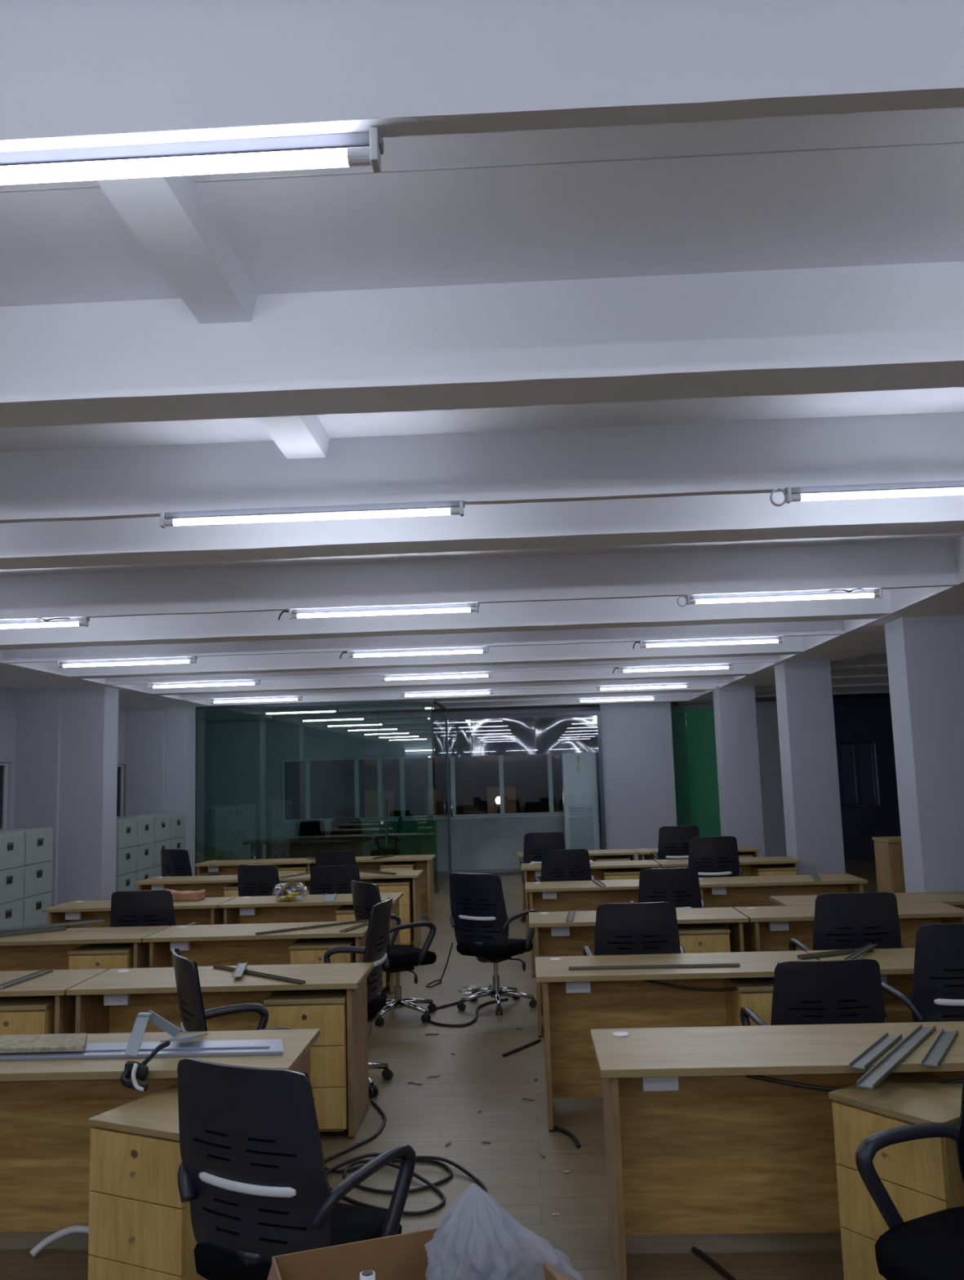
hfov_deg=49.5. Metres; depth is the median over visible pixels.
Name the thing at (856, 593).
lamp
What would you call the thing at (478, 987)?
plastic wrap
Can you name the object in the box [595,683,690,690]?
lamp
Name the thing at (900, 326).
beam
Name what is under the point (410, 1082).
scrap
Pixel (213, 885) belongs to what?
office desk
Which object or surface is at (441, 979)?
cable
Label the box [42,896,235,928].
office desk
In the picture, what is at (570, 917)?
trim
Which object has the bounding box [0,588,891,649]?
beam
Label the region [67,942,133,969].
drawer pedestal
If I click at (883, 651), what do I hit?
beam
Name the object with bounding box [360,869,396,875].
trim
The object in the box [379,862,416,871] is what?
drawer pedestal
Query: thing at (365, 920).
trim
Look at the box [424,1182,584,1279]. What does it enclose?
plastic bag
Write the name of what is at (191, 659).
lamp
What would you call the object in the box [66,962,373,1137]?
office desk
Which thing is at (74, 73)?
beam
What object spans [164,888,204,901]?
parcel
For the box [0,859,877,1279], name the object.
floor
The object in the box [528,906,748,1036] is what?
office desk
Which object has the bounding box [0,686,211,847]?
wall
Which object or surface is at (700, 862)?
cushion
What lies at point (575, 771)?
air vent
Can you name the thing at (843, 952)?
trim
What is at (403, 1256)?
cardboard box
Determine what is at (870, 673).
beam
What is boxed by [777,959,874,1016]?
backrest
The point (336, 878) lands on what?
office chair
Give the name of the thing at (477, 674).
lamp
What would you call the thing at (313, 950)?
drawer pedestal
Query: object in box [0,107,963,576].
ceiling
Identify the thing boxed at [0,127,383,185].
lamp
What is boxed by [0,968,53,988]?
trim
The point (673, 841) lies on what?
office chair
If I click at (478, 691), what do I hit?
lamp
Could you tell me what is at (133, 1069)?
bundle
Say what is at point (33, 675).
beam
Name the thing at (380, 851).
office chair
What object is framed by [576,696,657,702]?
lamp
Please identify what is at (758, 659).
trim
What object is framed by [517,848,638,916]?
office desk
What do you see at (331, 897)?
trim
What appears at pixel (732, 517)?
beam
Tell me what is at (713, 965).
trim
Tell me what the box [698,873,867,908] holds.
office desk
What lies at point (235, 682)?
lamp
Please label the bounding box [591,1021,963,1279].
office desk
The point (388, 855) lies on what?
trim
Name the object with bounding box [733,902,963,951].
office desk
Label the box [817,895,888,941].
backrest
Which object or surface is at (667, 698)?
beam
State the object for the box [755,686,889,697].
beam
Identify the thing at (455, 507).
lamp
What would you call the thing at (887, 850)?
base cabinet
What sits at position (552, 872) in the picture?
cushion
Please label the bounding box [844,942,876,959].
trim
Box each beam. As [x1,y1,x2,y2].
[0,0,963,151]
[0,261,963,428]
[0,411,963,523]
[0,492,963,569]
[0,540,957,620]
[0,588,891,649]
[0,649,271,720]
[3,620,844,663]
[69,635,803,679]
[95,175,257,324]
[151,662,751,695]
[208,682,716,706]
[252,695,689,715]
[255,414,329,458]
[677,534,963,705]
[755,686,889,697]
[762,677,888,690]
[831,653,888,669]
[831,667,888,679]
[867,648,886,654]
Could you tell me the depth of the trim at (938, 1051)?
3.67 m
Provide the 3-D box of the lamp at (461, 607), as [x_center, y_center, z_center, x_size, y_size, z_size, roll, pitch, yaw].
[-0.696,-0.189,7.043,1.355,0.072,0.066,-2,-7,2]
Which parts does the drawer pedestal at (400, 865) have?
drawer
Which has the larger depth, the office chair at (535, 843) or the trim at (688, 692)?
the trim at (688, 692)
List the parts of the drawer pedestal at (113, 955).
drawer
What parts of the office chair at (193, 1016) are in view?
armrest, armrest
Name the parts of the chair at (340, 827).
backrest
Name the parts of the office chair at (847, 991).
armrest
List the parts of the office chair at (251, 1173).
armrest, seat, armrest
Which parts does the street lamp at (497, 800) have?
bulb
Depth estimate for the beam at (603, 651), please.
10.86 m
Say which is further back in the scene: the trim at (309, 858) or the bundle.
the trim at (309, 858)
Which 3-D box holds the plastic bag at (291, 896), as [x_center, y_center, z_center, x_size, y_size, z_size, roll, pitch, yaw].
[-1.602,2.107,8.774,0.315,0.163,0.218,-2,-7,2]
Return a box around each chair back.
[183,1057,308,1242]
[362,897,389,989]
[457,875,499,937]
[599,902,672,948]
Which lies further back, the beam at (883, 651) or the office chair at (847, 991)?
the beam at (883, 651)
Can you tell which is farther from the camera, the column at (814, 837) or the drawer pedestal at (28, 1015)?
the column at (814, 837)
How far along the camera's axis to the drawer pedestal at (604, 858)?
12.81 m
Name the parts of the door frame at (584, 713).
handle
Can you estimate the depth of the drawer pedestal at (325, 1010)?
5.19 m
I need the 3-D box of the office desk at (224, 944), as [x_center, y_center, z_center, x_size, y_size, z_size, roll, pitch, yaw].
[-1.489,2.353,7.127,1.470,0.755,0.570,-2,-7,2]
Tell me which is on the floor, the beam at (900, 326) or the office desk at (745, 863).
the office desk at (745, 863)
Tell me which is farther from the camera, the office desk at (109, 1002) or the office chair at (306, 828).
the office chair at (306, 828)
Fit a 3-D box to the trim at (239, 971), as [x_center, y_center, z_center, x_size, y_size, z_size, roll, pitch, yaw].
[-1.283,1.748,5.550,0.048,0.012,0.393,-1,-7,-9]
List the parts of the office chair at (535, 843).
armrest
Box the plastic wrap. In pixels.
[457,985,479,994]
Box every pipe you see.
[29,1224,88,1257]
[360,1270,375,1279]
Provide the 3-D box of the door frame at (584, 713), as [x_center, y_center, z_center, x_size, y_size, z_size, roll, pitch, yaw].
[0.698,2.668,18.177,2.838,2.780,0.138,-2,-7,2]
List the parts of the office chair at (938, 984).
armrest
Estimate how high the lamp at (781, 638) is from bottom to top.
0.072 m
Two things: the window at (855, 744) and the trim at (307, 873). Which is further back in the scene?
the window at (855, 744)
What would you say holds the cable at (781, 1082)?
hanging from the office desk at (695, 1144)
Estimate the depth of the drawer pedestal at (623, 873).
11.08 m
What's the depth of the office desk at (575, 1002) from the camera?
5.55 m
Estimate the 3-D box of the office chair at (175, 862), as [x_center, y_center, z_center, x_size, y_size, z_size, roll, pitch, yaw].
[-3.392,2.934,12.229,0.605,1.001,0.619,-6,-8,27]
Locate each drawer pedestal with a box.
[0,995,54,1035]
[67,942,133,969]
[87,1083,208,1279]
[222,883,238,897]
[263,989,348,1135]
[276,865,307,873]
[288,937,355,964]
[335,904,390,989]
[370,878,413,946]
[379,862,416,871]
[594,856,630,861]
[601,868,640,879]
[677,923,730,953]
[724,977,773,1026]
[737,853,753,857]
[750,864,797,875]
[828,1071,963,1279]
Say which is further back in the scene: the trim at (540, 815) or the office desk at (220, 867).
the trim at (540, 815)
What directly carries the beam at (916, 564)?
attached to the ceiling
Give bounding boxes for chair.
[110,889,198,927]
[160,848,219,876]
[171,947,294,1031]
[177,1057,415,1279]
[237,864,308,896]
[297,821,324,838]
[306,896,393,1097]
[308,865,360,894]
[315,850,356,866]
[330,805,363,843]
[351,880,436,1026]
[370,816,402,856]
[449,872,537,1014]
[520,831,564,922]
[534,848,594,881]
[582,902,684,955]
[629,867,705,908]
[650,825,699,860]
[688,835,742,877]
[739,958,888,1026]
[788,892,904,951]
[855,1073,963,1279]
[881,923,963,1022]
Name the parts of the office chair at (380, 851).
seat, armrest, armrest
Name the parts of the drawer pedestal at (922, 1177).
drawer, drawer, drawer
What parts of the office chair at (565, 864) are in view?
armrest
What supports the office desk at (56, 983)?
on the floor
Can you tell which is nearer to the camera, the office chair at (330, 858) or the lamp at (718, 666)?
the lamp at (718, 666)
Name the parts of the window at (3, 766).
pane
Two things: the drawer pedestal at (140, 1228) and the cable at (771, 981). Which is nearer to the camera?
the drawer pedestal at (140, 1228)
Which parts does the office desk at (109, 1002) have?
panel, modesty panel, panel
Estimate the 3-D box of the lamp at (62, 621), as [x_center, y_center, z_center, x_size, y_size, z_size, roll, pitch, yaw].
[-3.330,-0.108,7.107,1.290,0.064,0.136,-2,-7,2]
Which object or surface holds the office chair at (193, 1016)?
on the floor
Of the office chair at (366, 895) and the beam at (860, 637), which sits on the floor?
the office chair at (366, 895)
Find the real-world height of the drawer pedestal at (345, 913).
0.675 m
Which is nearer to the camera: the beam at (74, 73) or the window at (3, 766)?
the beam at (74, 73)
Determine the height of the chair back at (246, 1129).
0.532 m
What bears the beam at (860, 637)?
attached to the wall at (858, 717)
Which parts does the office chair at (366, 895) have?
armrest, lever, seat, armrest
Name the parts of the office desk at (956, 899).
modesty panel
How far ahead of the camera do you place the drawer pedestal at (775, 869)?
11.02 m
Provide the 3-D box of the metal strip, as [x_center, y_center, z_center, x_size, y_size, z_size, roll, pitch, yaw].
[-1.517,1.571,4.006,1.564,0.020,0.190,-2,-7,2]
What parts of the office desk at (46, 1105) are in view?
modesty panel, panel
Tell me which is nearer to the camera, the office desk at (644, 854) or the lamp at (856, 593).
the lamp at (856, 593)
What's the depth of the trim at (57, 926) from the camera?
7.35 m
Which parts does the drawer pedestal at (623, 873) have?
drawer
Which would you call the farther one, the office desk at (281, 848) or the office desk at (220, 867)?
the office desk at (281, 848)
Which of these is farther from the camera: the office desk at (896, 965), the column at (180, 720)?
the column at (180, 720)
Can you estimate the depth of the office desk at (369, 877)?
10.86 m
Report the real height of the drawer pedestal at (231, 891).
0.675 m
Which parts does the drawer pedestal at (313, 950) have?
drawer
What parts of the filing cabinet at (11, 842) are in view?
handle, handle, handle, drawer, drawer, drawer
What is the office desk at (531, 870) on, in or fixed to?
on the floor
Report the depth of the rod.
6.70 m
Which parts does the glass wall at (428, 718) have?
handle, glass door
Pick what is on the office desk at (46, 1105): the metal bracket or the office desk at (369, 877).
the metal bracket
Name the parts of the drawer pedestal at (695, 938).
drawer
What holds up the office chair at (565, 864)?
on the floor
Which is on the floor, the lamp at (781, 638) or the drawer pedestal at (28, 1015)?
the drawer pedestal at (28, 1015)
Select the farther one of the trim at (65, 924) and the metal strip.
the trim at (65, 924)
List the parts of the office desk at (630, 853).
panel, panel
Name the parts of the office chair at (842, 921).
armrest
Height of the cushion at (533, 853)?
0.564 m
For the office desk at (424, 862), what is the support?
on the floor
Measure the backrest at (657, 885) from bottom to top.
0.521 m
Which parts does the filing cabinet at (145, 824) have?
drawer, drawer, drawer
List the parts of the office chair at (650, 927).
armrest, armrest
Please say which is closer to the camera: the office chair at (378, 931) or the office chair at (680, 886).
the office chair at (378, 931)
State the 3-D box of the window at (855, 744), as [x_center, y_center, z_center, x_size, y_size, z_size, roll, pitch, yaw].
[6.929,2.465,19.300,0.660,1.150,0.070,-2,-7,2]
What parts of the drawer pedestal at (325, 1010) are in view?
drawer, drawer, drawer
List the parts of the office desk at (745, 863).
modesty panel, panel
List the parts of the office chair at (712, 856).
armrest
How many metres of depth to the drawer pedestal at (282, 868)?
12.87 m
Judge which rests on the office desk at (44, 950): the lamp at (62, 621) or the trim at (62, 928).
the trim at (62, 928)
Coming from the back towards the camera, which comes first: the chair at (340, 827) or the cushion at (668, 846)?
the chair at (340, 827)
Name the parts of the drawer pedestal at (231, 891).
drawer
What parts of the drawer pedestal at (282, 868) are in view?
drawer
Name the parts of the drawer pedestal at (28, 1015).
drawer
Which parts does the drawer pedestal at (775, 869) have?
drawer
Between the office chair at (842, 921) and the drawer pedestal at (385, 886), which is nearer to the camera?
the office chair at (842, 921)
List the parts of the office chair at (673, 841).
armrest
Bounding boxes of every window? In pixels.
[0,762,8,828]
[116,764,124,816]
[282,750,599,822]
[840,742,878,805]
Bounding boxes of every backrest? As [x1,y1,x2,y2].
[119,890,170,925]
[175,948,207,1031]
[641,869,692,901]
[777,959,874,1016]
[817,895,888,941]
[918,925,963,1016]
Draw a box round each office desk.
[0,925,169,971]
[0,968,108,1033]
[0,1028,319,1232]
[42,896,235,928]
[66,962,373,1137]
[133,873,287,897]
[142,920,372,1035]
[193,857,315,875]
[218,892,403,993]
[242,836,371,859]
[279,869,423,947]
[312,854,435,919]
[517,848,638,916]
[520,859,659,937]
[524,879,639,976]
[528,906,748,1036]
[534,950,818,1131]
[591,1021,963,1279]
[634,845,760,868]
[654,856,801,876]
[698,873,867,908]
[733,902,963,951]
[769,891,963,909]
[805,947,915,1022]
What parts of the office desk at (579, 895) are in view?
panel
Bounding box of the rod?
[502,1038,541,1057]
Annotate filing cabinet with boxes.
[0,827,53,926]
[0,831,25,928]
[115,817,137,891]
[116,813,170,876]
[116,816,155,890]
[129,812,185,849]
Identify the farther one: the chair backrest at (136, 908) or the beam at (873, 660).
the beam at (873, 660)
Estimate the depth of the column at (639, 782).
18.30 m
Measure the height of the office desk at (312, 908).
0.755 m
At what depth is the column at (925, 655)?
8.26 m
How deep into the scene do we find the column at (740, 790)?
15.15 m
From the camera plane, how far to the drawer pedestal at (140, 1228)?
3.34 m
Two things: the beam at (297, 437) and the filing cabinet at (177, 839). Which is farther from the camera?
the filing cabinet at (177, 839)
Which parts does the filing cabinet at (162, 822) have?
drawer, drawer, drawer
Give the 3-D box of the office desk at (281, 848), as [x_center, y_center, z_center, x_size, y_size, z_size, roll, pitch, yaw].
[-2.870,3.667,17.190,2.100,0.765,0.840,-2,-7,2]
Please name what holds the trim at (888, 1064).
on the office desk at (695, 1144)
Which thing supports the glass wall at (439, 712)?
on the floor
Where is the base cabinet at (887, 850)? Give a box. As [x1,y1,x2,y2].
[871,835,905,893]
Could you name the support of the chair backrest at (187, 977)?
on the office chair at (193, 1016)
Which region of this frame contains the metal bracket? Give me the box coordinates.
[124,1009,208,1056]
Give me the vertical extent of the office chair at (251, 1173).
1.001 m
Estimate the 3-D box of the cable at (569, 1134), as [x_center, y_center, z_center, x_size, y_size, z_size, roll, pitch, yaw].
[0.419,2.403,5.065,0.051,0.020,0.291,1,-8,-21]
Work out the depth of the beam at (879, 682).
15.83 m
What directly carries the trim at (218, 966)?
on the office desk at (109, 1002)
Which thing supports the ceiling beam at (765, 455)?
attached to the ceiling
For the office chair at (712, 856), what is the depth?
10.09 m
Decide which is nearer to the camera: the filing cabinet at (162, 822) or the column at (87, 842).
the column at (87, 842)
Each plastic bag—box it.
[271,880,309,901]
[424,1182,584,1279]
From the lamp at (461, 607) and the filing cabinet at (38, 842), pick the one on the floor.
the filing cabinet at (38, 842)
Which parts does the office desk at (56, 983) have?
panel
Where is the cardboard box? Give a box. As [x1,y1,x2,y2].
[266,1226,577,1279]
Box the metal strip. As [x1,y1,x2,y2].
[0,1039,283,1060]
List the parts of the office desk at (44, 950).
modesty panel, panel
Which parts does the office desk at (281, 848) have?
leg, panel, panel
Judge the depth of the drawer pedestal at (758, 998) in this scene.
5.18 m
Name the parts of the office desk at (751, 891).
panel, modesty panel, panel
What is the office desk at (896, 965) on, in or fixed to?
on the floor
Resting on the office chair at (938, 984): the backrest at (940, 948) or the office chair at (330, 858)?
the backrest at (940, 948)
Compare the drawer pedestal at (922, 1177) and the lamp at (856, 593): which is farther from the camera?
the lamp at (856, 593)
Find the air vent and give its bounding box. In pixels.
[567,762,592,779]
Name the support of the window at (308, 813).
in the wall at (247, 755)
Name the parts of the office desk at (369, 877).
panel, modesty panel, panel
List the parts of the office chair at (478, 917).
armrest, seat, lever, armrest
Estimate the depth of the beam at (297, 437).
4.18 m
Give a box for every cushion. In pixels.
[529,849,542,857]
[548,868,579,876]
[664,843,688,850]
[695,857,732,866]
[958,1097,963,1178]
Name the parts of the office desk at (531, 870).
panel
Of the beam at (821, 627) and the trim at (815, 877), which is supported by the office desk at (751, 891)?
the trim at (815, 877)
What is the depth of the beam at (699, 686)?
15.68 m
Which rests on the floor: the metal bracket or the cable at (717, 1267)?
the cable at (717, 1267)
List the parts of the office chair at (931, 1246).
armrest, seat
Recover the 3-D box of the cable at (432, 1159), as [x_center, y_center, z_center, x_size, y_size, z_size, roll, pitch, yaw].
[-0.522,2.398,4.882,0.618,0.043,1.571,2,-8,-26]
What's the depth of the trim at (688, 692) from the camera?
16.75 m
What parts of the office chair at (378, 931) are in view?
armrest, armrest, seat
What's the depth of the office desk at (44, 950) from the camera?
7.31 m
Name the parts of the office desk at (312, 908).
panel, modesty panel, panel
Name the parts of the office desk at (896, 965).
modesty panel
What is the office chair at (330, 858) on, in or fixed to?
on the floor
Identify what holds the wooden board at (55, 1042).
on the metal strip
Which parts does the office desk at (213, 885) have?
panel, modesty panel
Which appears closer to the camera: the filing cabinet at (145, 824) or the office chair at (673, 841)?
the office chair at (673, 841)
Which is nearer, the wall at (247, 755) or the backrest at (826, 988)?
the backrest at (826, 988)
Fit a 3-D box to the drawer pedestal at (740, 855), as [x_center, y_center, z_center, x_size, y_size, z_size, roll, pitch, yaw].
[3.105,2.985,12.891,0.408,0.675,0.514,-2,-7,2]
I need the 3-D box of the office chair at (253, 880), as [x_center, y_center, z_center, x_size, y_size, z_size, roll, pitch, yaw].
[-2.000,2.634,10.082,0.605,0.971,0.619,-4,-8,19]
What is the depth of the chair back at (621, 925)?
6.00 m
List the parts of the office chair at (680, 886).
armrest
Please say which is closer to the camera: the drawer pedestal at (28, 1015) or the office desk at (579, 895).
the drawer pedestal at (28, 1015)
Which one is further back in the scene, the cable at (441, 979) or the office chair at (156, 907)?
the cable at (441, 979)
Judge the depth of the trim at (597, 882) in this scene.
9.32 m
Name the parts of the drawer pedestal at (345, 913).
drawer, drawer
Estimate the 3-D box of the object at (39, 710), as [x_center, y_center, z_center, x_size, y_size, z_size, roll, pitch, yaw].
[-5.132,2.024,12.270,0.500,2.920,0.470,-2,-7,2]
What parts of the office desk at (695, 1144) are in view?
panel, modesty panel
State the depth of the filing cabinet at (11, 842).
10.16 m
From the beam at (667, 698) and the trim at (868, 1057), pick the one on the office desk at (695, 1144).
the trim at (868, 1057)
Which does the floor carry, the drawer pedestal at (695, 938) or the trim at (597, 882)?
the drawer pedestal at (695, 938)
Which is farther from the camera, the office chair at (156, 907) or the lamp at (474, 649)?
the lamp at (474, 649)
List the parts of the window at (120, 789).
pane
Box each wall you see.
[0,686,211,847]
[195,698,435,885]
[211,697,879,870]
[432,699,450,893]
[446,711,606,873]
[671,693,901,860]
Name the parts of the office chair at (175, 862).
armrest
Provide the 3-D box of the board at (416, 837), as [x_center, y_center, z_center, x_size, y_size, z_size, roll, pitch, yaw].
[-1.255,3.802,19.300,1.300,0.930,0.070,-2,-7,2]
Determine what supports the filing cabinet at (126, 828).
on the floor
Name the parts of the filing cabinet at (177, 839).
drawer, drawer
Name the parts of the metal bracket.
upright leg, slanted leg, foot plate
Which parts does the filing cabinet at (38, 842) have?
drawer, drawer, drawer, handle, handle, handle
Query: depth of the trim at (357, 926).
7.06 m
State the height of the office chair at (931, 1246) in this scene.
1.001 m
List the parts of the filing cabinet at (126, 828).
drawer, drawer, drawer, handle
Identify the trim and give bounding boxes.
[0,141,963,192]
[0,919,103,932]
[0,926,59,933]
[0,926,66,937]
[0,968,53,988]
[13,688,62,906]
[106,655,779,684]
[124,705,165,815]
[180,675,733,700]
[213,964,306,984]
[229,690,703,710]
[232,961,247,977]
[255,919,368,934]
[280,813,599,824]
[280,871,311,878]
[306,857,315,860]
[323,892,336,902]
[339,922,368,932]
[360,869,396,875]
[372,854,394,859]
[566,909,575,921]
[568,963,740,969]
[591,879,605,887]
[797,947,873,959]
[811,873,821,880]
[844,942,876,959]
[848,1031,902,1070]
[856,1023,936,1089]
[921,1027,958,1067]
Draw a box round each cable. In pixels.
[324,1099,487,1215]
[426,942,453,987]
[426,984,508,1026]
[553,1125,581,1147]
[641,979,773,991]
[691,1246,736,1279]
[746,1075,963,1091]
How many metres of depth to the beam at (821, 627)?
9.46 m
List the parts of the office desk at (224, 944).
panel, modesty panel, panel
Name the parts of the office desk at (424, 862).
modesty panel, panel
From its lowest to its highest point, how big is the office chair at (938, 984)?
1.051 m
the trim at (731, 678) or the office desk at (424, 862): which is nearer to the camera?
the office desk at (424, 862)
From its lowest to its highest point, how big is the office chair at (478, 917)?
1.021 m
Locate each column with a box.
[57,686,118,904]
[164,705,195,875]
[599,702,676,860]
[712,686,765,857]
[774,661,845,875]
[884,614,963,893]
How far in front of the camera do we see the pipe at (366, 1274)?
2.29 m
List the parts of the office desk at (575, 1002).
panel, modesty panel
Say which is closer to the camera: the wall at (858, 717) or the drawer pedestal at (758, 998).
the drawer pedestal at (758, 998)
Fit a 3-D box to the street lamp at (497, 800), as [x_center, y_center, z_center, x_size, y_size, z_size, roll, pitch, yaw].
[0.874,12.601,42.764,0.260,12.260,0.260,-2,-7,2]
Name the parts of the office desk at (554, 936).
panel, modesty panel, panel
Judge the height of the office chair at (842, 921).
1.031 m
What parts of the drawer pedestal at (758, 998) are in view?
drawer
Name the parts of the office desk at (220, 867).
panel, modesty panel, panel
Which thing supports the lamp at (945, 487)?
attached to the ceiling beam at (765, 455)
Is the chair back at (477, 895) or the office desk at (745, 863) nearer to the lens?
the chair back at (477, 895)
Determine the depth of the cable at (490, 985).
7.75 m
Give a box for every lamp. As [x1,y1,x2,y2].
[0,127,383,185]
[0,617,89,628]
[57,656,197,668]
[148,679,260,688]
[160,499,465,528]
[209,695,302,703]
[278,602,479,620]
[339,646,488,658]
[379,671,493,680]
[400,689,493,697]
[495,796,500,813]
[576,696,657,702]
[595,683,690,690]
[613,663,733,673]
[632,635,784,648]
[676,588,882,606]
[769,480,963,506]
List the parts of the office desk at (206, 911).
panel, modesty panel, panel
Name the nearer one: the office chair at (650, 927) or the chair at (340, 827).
the office chair at (650, 927)
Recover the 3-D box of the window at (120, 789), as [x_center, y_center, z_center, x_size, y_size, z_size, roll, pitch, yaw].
[-5.380,2.209,14.183,0.070,1.050,2.530,-2,-7,2]
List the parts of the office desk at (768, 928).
panel, modesty panel, panel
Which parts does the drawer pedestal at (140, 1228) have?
drawer, drawer, drawer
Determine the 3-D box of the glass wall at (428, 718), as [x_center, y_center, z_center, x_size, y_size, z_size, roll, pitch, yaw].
[-2.601,2.403,15.780,3.790,2.900,0.090,-2,-7,2]
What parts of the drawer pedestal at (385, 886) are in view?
drawer, drawer, drawer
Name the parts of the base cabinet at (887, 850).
door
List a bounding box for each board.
[0,1033,87,1053]
[377,819,436,871]
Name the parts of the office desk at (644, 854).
panel, modesty panel, panel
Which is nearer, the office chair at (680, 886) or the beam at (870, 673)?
the office chair at (680, 886)
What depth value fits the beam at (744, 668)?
13.29 m
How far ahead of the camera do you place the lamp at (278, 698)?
14.52 m
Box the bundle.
[120,1040,170,1091]
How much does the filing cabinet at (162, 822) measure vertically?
1.330 m
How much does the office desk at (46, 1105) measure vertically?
0.755 m

